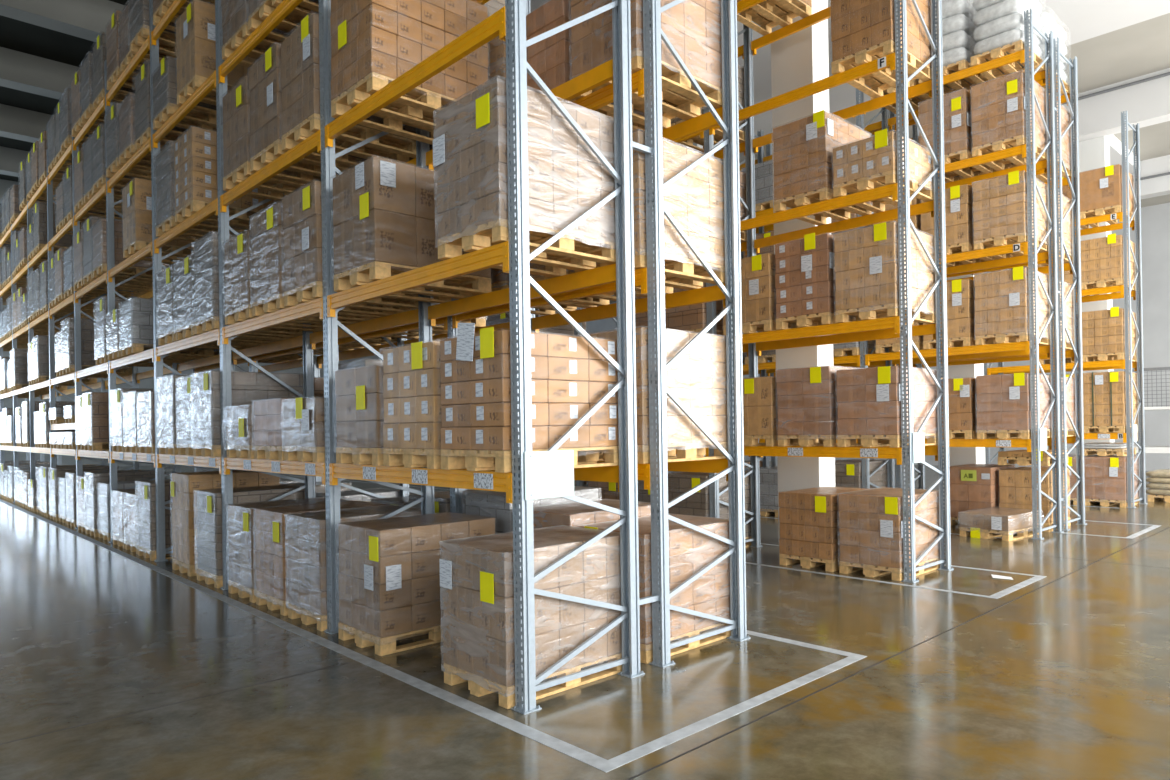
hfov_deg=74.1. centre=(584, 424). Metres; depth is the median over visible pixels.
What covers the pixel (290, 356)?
load
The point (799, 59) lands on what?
column
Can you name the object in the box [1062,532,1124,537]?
trim
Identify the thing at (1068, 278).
load
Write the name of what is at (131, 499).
load
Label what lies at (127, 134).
load
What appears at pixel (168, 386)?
load
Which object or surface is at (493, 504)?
load
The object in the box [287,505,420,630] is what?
load
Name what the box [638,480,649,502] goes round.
load
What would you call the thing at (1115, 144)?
trim
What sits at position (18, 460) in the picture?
load
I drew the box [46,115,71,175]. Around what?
load
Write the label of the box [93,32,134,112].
load
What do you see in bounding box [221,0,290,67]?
load
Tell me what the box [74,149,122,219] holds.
load
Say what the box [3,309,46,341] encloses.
load
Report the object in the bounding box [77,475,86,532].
load
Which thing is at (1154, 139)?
trim
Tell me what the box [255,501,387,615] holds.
load
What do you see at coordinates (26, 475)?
load
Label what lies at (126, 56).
load
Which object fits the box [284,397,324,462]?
load
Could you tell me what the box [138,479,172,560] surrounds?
load
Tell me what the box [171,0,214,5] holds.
load
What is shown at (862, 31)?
load
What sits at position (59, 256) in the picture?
load
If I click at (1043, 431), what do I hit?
sign board
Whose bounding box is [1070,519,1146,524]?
trim
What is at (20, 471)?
load
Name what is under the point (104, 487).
load
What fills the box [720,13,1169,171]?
trim
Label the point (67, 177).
load
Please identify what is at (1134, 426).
sign board
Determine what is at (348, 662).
trim
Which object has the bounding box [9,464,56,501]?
load
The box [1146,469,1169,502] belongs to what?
load
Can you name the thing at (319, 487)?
load
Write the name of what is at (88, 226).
load
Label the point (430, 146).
load
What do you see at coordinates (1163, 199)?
trim
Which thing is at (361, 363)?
load
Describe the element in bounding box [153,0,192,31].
load
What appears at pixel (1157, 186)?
trim
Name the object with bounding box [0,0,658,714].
rack
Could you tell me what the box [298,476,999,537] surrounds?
trim
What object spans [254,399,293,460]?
load
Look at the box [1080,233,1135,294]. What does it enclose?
load
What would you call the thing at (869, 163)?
load
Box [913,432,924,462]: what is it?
sign board
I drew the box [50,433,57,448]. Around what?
load
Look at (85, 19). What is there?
beam
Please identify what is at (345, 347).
load
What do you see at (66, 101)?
load
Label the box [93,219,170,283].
load
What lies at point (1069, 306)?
load
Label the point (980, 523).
load
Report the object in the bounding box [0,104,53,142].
beam
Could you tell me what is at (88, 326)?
load
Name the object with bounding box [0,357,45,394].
load
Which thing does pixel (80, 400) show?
load
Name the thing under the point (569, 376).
load
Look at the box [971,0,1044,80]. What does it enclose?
load
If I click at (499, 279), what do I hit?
load
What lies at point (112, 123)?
load
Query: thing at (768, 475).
load
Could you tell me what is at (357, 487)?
trim
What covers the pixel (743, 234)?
load
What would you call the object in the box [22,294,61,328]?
load
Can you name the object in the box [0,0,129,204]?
ceiling
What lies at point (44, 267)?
load
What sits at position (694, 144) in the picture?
trim
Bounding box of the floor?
[0,461,1169,779]
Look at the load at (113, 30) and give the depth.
12.71 m
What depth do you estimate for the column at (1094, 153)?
18.53 m
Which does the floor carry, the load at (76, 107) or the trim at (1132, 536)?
the trim at (1132, 536)
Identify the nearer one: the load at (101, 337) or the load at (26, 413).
the load at (101, 337)
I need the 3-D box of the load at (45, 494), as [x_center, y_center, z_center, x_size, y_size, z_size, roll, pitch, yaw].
[-11.862,1.515,18.008,1.225,1.142,0.808,-1,0,-43]
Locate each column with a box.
[771,0,834,538]
[938,89,984,509]
[1079,136,1114,454]
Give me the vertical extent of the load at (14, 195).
0.922 m
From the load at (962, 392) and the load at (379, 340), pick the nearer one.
the load at (379, 340)
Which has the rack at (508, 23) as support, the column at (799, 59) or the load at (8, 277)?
the load at (8, 277)
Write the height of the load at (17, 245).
0.782 m
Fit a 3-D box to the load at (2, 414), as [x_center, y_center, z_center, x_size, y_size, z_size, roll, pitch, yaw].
[-16.829,0.126,23.354,1.228,1.002,0.811,-1,0,-43]
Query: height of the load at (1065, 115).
1.162 m
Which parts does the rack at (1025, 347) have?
letter plate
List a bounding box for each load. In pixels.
[0,212,10,243]
[0,262,22,292]
[0,312,28,343]
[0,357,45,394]
[0,461,49,497]
[1,247,27,289]
[1,359,49,393]
[1,412,3,445]
[2,196,20,238]
[2,240,10,250]
[2,290,17,297]
[3,309,28,347]
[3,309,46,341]
[3,343,28,348]
[4,408,12,445]
[4,460,39,462]
[4,469,8,499]
[5,188,26,231]
[6,252,27,285]
[7,296,55,338]
[8,360,55,392]
[8,415,13,445]
[9,185,33,225]
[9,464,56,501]
[11,349,66,390]
[12,231,27,279]
[12,292,57,335]
[15,240,40,273]
[15,465,65,503]
[16,407,23,446]
[17,287,60,332]
[18,160,46,212]
[18,468,36,506]
[19,227,47,269]
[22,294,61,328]
[22,401,74,446]
[23,471,36,508]
[26,153,56,203]
[28,224,54,262]
[28,272,82,324]
[29,342,83,385]
[29,478,37,511]
[31,141,59,196]
[33,202,72,256]
[33,269,94,320]
[33,336,96,384]
[34,412,42,447]
[37,131,64,187]
[37,467,41,513]
[39,402,75,447]
[40,261,95,317]
[41,464,98,517]
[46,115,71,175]
[49,257,95,311]
[50,407,64,423]
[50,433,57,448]
[50,465,117,520]
[55,103,79,165]
[55,249,96,306]
[56,182,83,234]
[56,332,123,377]
[58,431,75,448]
[59,476,67,523]
[60,88,91,153]
[61,318,131,375]
[63,166,122,226]
[64,246,130,300]
[65,405,74,422]
[65,431,106,448]
[67,469,131,527]
[71,70,104,139]
[73,230,148,296]
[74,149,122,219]
[76,396,108,449]
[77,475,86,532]
[80,53,104,126]
[83,216,152,290]
[84,135,122,209]
[84,392,108,450]
[86,469,164,536]
[92,124,151,197]
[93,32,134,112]
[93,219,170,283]
[95,297,172,366]
[98,479,171,541]
[105,103,151,181]
[106,10,139,94]
[107,309,193,362]
[111,389,153,451]
[113,488,137,548]
[117,93,161,169]
[119,2,166,76]
[121,298,213,359]
[123,178,194,263]
[124,391,147,452]
[125,491,138,553]
[130,0,176,61]
[135,61,188,153]
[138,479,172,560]
[139,391,154,453]
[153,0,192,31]
[153,57,216,135]
[156,142,250,242]
[158,266,258,349]
[158,375,188,454]
[170,470,279,576]
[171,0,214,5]
[174,127,284,232]
[175,255,280,344]
[176,0,258,114]
[178,375,194,454]
[193,370,302,456]
[194,233,302,339]
[196,484,304,587]
[214,349,292,362]
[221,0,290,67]
[223,76,320,201]
[224,231,346,331]
[226,404,283,458]
[228,497,348,602]
[248,0,318,41]
[249,44,367,183]
[251,202,384,324]
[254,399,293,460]
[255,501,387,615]
[269,354,302,359]
[280,478,297,483]
[280,481,349,492]
[281,13,415,166]
[283,180,417,315]
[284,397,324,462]
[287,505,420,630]
[295,345,343,354]
[299,0,318,11]
[300,332,396,345]
[314,377,323,397]
[315,488,399,501]
[321,342,371,350]
[330,0,487,144]
[333,156,490,303]
[335,365,396,465]
[338,359,382,370]
[338,511,494,655]
[358,321,444,338]
[371,290,485,332]
[371,496,408,505]
[383,341,510,468]
[409,132,432,160]
[409,490,483,513]
[433,78,615,277]
[439,527,621,708]
[440,323,618,472]
[466,486,597,534]
[471,268,596,315]
[483,0,504,16]
[486,313,509,325]
[487,36,505,82]
[526,0,644,132]
[530,263,646,305]
[533,499,650,529]
[535,308,585,335]
[571,0,722,129]
[574,480,588,487]
[575,131,724,293]
[577,327,727,463]
[579,514,730,663]
[588,481,619,500]
[635,291,647,327]
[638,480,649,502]
[665,282,742,335]
[668,472,750,546]
[671,65,744,153]
[723,253,796,335]
[725,377,817,445]
[737,0,811,35]
[739,171,746,241]
[742,160,772,211]
[742,353,745,364]
[744,231,773,257]
[744,460,762,471]
[745,331,775,363]
[747,466,777,516]
[773,110,870,225]
[775,233,855,329]
[776,366,857,446]
[778,487,871,571]
[830,0,931,98]
[831,213,873,234]
[833,129,933,212]
[833,340,876,357]
[834,222,935,324]
[835,459,887,488]
[837,366,937,446]
[839,487,939,580]
[870,79,937,113]
[873,198,940,267]
[876,318,935,353]
[919,0,988,95]
[919,89,992,182]
[921,184,993,266]
[922,279,986,349]
[924,378,988,438]
[949,464,1014,525]
[954,169,995,180]
[955,258,1012,274]
[959,507,1038,540]
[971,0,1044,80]
[971,71,1046,170]
[973,170,1047,258]
[974,266,1049,345]
[976,373,1051,438]
[998,449,1067,465]
[999,467,1070,531]
[1004,12,1069,94]
[1005,96,1070,181]
[1006,190,1072,267]
[1037,244,1089,295]
[1039,177,1088,228]
[1039,278,1073,349]
[1039,313,1077,364]
[1041,454,1091,504]
[1046,374,1083,431]
[1049,377,1075,436]
[1079,164,1133,227]
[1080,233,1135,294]
[1082,307,1136,361]
[1083,371,1137,432]
[1084,442,1135,455]
[1084,455,1138,507]
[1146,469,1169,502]
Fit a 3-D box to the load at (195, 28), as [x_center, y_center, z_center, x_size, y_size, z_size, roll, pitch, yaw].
[-4.683,-4.757,10.303,1.216,1.112,0.796,-1,0,-43]
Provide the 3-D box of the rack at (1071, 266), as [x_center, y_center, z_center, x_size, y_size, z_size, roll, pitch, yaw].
[6.403,-2.312,15.369,1.145,8.230,5.743,-1,0,-43]
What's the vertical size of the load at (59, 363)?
0.922 m
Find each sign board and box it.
[524,450,573,499]
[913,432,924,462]
[1040,428,1046,450]
[1133,425,1136,441]
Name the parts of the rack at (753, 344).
letter plate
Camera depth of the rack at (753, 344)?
9.72 m
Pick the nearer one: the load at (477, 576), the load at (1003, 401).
the load at (477, 576)
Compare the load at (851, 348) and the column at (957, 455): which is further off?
the column at (957, 455)
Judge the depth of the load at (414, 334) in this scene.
10.21 m
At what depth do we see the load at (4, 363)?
22.15 m
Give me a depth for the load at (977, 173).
13.89 m
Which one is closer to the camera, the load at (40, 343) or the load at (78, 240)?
the load at (78, 240)
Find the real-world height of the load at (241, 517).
1.032 m
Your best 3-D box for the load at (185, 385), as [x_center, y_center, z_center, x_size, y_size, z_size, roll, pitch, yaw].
[-4.762,-0.120,10.491,1.226,1.042,0.807,-1,0,-43]
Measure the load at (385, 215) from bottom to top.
1.022 m
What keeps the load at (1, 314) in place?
on the rack at (508, 23)
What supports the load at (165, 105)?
on the rack at (508, 23)
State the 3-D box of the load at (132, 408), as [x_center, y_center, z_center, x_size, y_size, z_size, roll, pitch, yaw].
[-6.685,-0.044,12.528,1.225,0.962,0.810,-1,0,-43]
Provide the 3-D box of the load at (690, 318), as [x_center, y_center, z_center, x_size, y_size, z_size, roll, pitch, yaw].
[1.847,-1.755,11.715,1.228,1.062,0.807,-1,0,-43]
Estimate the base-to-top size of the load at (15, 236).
1.162 m
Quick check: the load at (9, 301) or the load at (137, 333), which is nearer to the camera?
the load at (137, 333)
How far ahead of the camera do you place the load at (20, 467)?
20.91 m
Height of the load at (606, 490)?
1.062 m
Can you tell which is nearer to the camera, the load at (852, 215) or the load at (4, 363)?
the load at (852, 215)
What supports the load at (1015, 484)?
on the floor
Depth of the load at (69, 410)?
15.53 m
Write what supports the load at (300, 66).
on the rack at (508, 23)
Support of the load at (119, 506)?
on the floor
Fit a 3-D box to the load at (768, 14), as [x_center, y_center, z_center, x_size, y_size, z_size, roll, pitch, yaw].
[2.534,-6.368,10.925,1.210,1.161,0.793,-1,0,-43]
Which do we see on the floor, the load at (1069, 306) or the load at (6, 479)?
the load at (6, 479)
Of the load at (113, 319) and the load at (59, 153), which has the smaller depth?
the load at (113, 319)
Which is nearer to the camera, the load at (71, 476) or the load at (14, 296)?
the load at (71, 476)
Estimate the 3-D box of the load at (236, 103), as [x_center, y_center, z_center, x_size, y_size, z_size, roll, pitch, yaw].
[-3.495,-3.249,9.055,1.216,1.092,0.794,-1,0,-43]
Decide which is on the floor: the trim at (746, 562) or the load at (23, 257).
the trim at (746, 562)
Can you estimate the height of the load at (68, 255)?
0.962 m
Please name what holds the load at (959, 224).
on the rack at (1025, 347)
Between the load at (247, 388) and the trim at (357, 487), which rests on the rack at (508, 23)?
the load at (247, 388)
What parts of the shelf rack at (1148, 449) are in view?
rail, shelf, panel, shelf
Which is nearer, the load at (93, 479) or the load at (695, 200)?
the load at (695, 200)
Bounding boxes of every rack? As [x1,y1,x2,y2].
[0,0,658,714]
[193,0,750,667]
[574,0,953,582]
[668,8,1063,539]
[766,37,1086,530]
[870,110,1147,507]
[1124,367,1169,461]
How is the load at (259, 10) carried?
on the rack at (508, 23)
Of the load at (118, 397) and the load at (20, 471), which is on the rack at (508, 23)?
the load at (118, 397)
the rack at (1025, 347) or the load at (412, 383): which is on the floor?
the rack at (1025, 347)
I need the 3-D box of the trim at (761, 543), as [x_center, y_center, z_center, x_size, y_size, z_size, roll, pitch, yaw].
[-4.530,1.982,19.722,0.070,0.002,28.890,-1,0,-43]
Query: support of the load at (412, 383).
on the rack at (508, 23)
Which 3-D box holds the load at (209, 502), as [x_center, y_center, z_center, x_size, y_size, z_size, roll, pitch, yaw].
[-4.194,1.372,9.848,1.225,1.142,0.808,-1,0,-43]
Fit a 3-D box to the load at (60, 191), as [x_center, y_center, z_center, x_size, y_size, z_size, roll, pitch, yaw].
[-10.582,-4.552,16.633,1.227,0.922,0.812,-1,0,-43]
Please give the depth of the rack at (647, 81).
6.64 m
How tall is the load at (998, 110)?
1.162 m
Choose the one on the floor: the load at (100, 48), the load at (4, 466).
the load at (4, 466)
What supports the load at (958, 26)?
on the rack at (1025, 347)
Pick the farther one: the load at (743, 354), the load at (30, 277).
the load at (30, 277)
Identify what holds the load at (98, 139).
on the rack at (508, 23)
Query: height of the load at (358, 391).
0.842 m
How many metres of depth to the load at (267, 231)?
8.03 m
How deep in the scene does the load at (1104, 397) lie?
16.37 m
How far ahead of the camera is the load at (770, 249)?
15.49 m
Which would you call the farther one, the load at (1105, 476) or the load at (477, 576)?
the load at (1105, 476)
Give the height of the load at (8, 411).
1.092 m
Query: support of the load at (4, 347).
on the rack at (508, 23)
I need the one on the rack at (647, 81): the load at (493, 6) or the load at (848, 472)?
the load at (493, 6)
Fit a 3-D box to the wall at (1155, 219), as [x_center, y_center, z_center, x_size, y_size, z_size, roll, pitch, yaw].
[9.211,-3.182,38.796,0.300,10.050,56.000,-1,0,-43]
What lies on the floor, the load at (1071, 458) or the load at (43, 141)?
the load at (1071, 458)
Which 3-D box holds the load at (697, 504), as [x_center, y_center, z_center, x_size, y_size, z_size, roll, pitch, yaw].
[1.891,1.287,11.704,1.225,1.142,0.808,-1,0,-43]
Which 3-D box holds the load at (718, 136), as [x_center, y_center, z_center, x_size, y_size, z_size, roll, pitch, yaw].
[1.798,-4.865,11.725,1.225,1.142,0.808,-1,0,-43]
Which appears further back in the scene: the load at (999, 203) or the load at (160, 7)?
the load at (999, 203)
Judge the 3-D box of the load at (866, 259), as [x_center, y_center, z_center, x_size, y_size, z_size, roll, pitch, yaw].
[3.760,-1.816,9.671,1.215,1.112,0.794,-1,0,-43]
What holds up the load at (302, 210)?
on the rack at (508, 23)
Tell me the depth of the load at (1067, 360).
17.22 m
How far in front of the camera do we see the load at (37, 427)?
18.23 m
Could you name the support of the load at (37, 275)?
on the rack at (508, 23)
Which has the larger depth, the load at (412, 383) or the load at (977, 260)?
the load at (977, 260)
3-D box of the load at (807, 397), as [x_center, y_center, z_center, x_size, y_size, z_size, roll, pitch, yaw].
[3.203,-0.230,10.286,1.216,1.022,0.794,-1,0,-43]
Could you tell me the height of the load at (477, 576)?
1.042 m
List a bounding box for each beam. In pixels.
[0,0,126,41]
[0,47,80,99]
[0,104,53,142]
[0,146,30,176]
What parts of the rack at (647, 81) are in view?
plate, plate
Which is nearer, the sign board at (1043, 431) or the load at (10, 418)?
the sign board at (1043, 431)
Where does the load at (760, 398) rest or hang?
on the rack at (753, 344)
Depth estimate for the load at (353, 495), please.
10.60 m
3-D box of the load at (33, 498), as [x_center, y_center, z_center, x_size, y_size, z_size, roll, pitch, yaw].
[-13.023,1.717,19.233,1.227,0.782,0.812,-1,0,-43]
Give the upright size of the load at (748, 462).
1.062 m
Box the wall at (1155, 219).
[586,202,1169,470]
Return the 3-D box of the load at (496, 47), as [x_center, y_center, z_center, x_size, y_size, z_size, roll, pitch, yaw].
[-0.593,-3.292,7.939,1.210,1.082,0.793,-1,0,-43]
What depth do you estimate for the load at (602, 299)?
7.43 m
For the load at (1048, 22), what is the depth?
13.49 m
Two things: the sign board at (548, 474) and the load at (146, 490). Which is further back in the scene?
the load at (146, 490)
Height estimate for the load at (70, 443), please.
0.362 m
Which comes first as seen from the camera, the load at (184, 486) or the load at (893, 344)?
the load at (184, 486)
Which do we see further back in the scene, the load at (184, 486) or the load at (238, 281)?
the load at (184, 486)
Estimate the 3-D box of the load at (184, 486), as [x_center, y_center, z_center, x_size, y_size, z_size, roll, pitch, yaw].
[-4.915,1.295,10.625,1.215,1.321,0.793,-1,0,-43]
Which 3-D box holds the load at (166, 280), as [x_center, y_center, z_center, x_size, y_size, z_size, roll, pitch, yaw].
[-5.369,-1.639,11.107,1.226,1.042,0.807,-1,0,-43]
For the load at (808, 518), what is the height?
0.972 m
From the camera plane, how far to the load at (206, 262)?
9.47 m
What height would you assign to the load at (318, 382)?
1.062 m
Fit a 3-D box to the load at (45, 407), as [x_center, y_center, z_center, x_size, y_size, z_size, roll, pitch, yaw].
[-11.877,0.013,18.014,1.226,1.042,0.807,-1,0,-43]
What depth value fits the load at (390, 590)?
6.58 m
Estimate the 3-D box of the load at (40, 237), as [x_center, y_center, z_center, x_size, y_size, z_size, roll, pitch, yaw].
[-12.518,-4.625,18.667,1.225,1.142,0.808,-1,0,-43]
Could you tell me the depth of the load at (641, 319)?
11.91 m
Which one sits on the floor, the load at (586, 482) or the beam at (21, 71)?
the load at (586, 482)
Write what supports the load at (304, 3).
on the rack at (508, 23)
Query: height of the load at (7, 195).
1.092 m
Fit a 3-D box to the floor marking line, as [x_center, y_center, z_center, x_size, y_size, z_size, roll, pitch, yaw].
[-10.446,2.056,15.475,0.110,0.002,30.990,-1,0,-43]
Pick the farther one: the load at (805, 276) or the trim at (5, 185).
the trim at (5, 185)
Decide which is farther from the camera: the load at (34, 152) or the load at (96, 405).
the load at (34, 152)
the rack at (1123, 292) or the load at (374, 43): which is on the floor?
the rack at (1123, 292)
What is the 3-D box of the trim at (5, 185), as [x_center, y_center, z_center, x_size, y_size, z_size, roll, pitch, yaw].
[-20.297,-7.483,23.569,15.500,0.670,0.450,-1,0,-43]
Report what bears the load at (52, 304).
on the rack at (508, 23)
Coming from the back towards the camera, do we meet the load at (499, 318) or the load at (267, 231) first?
the load at (499, 318)
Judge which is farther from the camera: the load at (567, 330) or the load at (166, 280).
the load at (567, 330)
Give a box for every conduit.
[1061,72,1169,104]
[1133,172,1169,181]
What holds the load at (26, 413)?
on the rack at (508, 23)
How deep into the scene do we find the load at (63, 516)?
16.18 m
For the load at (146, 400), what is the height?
0.922 m
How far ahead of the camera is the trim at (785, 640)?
6.50 m
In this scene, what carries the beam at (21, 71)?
attached to the ceiling
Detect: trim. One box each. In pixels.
[0,179,19,202]
[0,662,349,744]
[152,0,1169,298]
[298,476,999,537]
[357,487,1162,567]
[609,194,1169,302]
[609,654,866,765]
[610,155,1169,295]
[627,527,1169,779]
[682,142,704,456]
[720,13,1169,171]
[746,562,987,596]
[747,630,854,655]
[756,121,1169,234]
[761,543,1036,575]
[915,68,1169,143]
[988,575,1046,598]
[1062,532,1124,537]
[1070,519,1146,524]
[1074,135,1135,173]
[1125,525,1161,538]
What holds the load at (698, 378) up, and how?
on the rack at (647, 81)
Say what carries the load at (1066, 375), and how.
on the rack at (1123, 292)
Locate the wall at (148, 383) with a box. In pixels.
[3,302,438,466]
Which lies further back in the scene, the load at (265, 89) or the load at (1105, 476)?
the load at (1105, 476)
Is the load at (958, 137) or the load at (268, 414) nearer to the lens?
the load at (268, 414)
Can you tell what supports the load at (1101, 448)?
on the load at (1105, 476)
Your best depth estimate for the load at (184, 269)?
10.12 m
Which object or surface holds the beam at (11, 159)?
attached to the ceiling
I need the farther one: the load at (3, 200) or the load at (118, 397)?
the load at (3, 200)
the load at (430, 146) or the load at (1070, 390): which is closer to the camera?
the load at (430, 146)
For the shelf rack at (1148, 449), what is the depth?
18.51 m
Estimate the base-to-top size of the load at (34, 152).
1.062 m
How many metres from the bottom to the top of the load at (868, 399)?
0.962 m
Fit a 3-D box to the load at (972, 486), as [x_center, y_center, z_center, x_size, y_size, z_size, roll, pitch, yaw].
[7.112,1.256,13.925,1.218,1.062,0.793,-1,0,-43]
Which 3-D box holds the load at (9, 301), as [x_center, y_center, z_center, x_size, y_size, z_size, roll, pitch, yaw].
[-15.726,-3.020,22.140,1.226,1.092,0.808,-1,0,-43]
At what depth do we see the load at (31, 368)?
18.95 m
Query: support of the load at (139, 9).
on the rack at (508, 23)
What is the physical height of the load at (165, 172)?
1.162 m
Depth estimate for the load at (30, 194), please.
18.91 m
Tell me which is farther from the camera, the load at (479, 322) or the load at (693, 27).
the load at (479, 322)
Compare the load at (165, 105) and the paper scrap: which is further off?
the load at (165, 105)
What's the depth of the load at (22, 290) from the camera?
20.29 m
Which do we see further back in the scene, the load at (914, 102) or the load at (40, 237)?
the load at (40, 237)
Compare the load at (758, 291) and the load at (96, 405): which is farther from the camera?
the load at (96, 405)
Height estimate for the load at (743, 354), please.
1.062 m
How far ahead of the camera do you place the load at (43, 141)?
17.58 m
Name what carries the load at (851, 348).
on the rack at (1025, 347)
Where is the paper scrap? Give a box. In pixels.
[991,574,1012,579]
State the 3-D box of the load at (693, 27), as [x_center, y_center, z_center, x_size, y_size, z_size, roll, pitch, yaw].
[0.566,-3.329,6.702,1.209,1.112,0.793,-1,0,-43]
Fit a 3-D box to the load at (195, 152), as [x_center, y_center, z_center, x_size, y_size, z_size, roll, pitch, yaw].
[-4.762,-3.221,10.410,1.210,1.082,0.793,-1,0,-43]
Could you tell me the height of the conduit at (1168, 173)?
0.233 m
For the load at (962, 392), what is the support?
on the rack at (1025, 347)
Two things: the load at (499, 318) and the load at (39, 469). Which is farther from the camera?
the load at (39, 469)
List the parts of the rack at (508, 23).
plate, plate, plate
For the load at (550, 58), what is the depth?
6.79 m
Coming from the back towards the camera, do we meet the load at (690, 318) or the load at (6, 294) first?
the load at (6, 294)
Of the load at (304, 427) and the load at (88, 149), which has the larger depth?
the load at (88, 149)
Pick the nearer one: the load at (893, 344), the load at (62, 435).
the load at (893, 344)
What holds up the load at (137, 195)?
on the rack at (508, 23)
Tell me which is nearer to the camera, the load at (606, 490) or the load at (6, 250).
the load at (606, 490)
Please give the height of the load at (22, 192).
1.142 m
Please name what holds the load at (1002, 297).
on the rack at (1025, 347)
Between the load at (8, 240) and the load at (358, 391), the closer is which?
the load at (358, 391)
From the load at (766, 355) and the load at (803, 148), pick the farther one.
the load at (766, 355)
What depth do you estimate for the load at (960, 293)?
12.81 m
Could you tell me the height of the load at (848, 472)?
1.142 m
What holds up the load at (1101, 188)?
on the rack at (1123, 292)
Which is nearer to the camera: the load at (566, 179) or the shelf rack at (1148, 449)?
the load at (566, 179)
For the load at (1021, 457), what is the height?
0.289 m
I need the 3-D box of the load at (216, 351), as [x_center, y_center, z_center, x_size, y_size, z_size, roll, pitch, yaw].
[-5.736,-1.585,13.442,1.225,0.962,0.810,-1,0,-43]
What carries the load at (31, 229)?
on the rack at (508, 23)
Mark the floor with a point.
(1068, 678)
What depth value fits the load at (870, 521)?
9.32 m
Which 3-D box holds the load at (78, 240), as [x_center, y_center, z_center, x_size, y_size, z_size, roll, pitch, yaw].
[-9.245,-3.127,15.172,1.228,1.062,0.807,-1,0,-43]
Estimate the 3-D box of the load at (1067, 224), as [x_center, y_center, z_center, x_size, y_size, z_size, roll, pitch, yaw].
[7.996,-3.419,13.672,1.215,1.118,0.794,-1,0,-43]
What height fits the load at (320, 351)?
0.862 m
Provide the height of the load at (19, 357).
1.092 m
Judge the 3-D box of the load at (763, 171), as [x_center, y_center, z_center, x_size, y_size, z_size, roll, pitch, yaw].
[3.910,-4.791,16.026,1.225,0.962,0.810,-1,0,-43]
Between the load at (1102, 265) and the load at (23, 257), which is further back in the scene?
the load at (23, 257)
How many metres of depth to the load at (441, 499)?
8.22 m
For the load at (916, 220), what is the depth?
13.40 m
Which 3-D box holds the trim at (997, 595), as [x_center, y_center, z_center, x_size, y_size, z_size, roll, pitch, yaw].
[4.823,1.803,8.623,1.610,0.002,0.100,-1,0,-43]
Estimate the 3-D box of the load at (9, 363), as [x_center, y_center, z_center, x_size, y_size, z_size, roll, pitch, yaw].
[-15.707,-1.355,22.131,1.226,0.862,0.810,-1,0,-43]
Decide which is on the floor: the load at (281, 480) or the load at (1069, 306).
the load at (281, 480)
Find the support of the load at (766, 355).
on the rack at (1025, 347)
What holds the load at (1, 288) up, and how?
on the rack at (508, 23)
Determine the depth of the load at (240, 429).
8.61 m
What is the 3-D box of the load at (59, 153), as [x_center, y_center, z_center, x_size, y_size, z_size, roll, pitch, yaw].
[-10.607,-6.141,16.640,1.225,1.142,0.808,-1,0,-43]
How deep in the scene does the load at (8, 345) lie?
24.11 m
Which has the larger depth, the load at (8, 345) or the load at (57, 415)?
the load at (8, 345)
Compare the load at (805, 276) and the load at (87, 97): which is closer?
the load at (805, 276)
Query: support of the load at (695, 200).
on the rack at (647, 81)
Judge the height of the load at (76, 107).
1.062 m
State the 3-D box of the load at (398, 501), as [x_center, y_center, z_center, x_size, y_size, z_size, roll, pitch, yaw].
[-1.861,1.385,9.347,1.226,1.042,0.807,-1,0,-43]
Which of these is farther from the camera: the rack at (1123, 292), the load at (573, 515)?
the rack at (1123, 292)
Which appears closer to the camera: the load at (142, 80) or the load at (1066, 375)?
the load at (142, 80)
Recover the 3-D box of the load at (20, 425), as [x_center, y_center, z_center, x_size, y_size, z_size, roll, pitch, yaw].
[-14.383,0.060,20.674,1.226,1.042,0.807,-1,0,-43]
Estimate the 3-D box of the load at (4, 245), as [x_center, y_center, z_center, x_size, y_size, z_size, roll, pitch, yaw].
[-18.285,-5.818,24.794,1.227,0.782,0.812,-1,0,-43]
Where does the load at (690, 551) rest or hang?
on the floor
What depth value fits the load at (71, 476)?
15.54 m
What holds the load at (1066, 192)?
on the rack at (1123, 292)
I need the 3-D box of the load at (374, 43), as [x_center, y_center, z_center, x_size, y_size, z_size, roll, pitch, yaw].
[-1.579,-3.295,7.013,1.216,1.112,0.794,-1,0,-43]
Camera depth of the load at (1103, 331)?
16.39 m
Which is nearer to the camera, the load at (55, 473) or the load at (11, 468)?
the load at (55, 473)

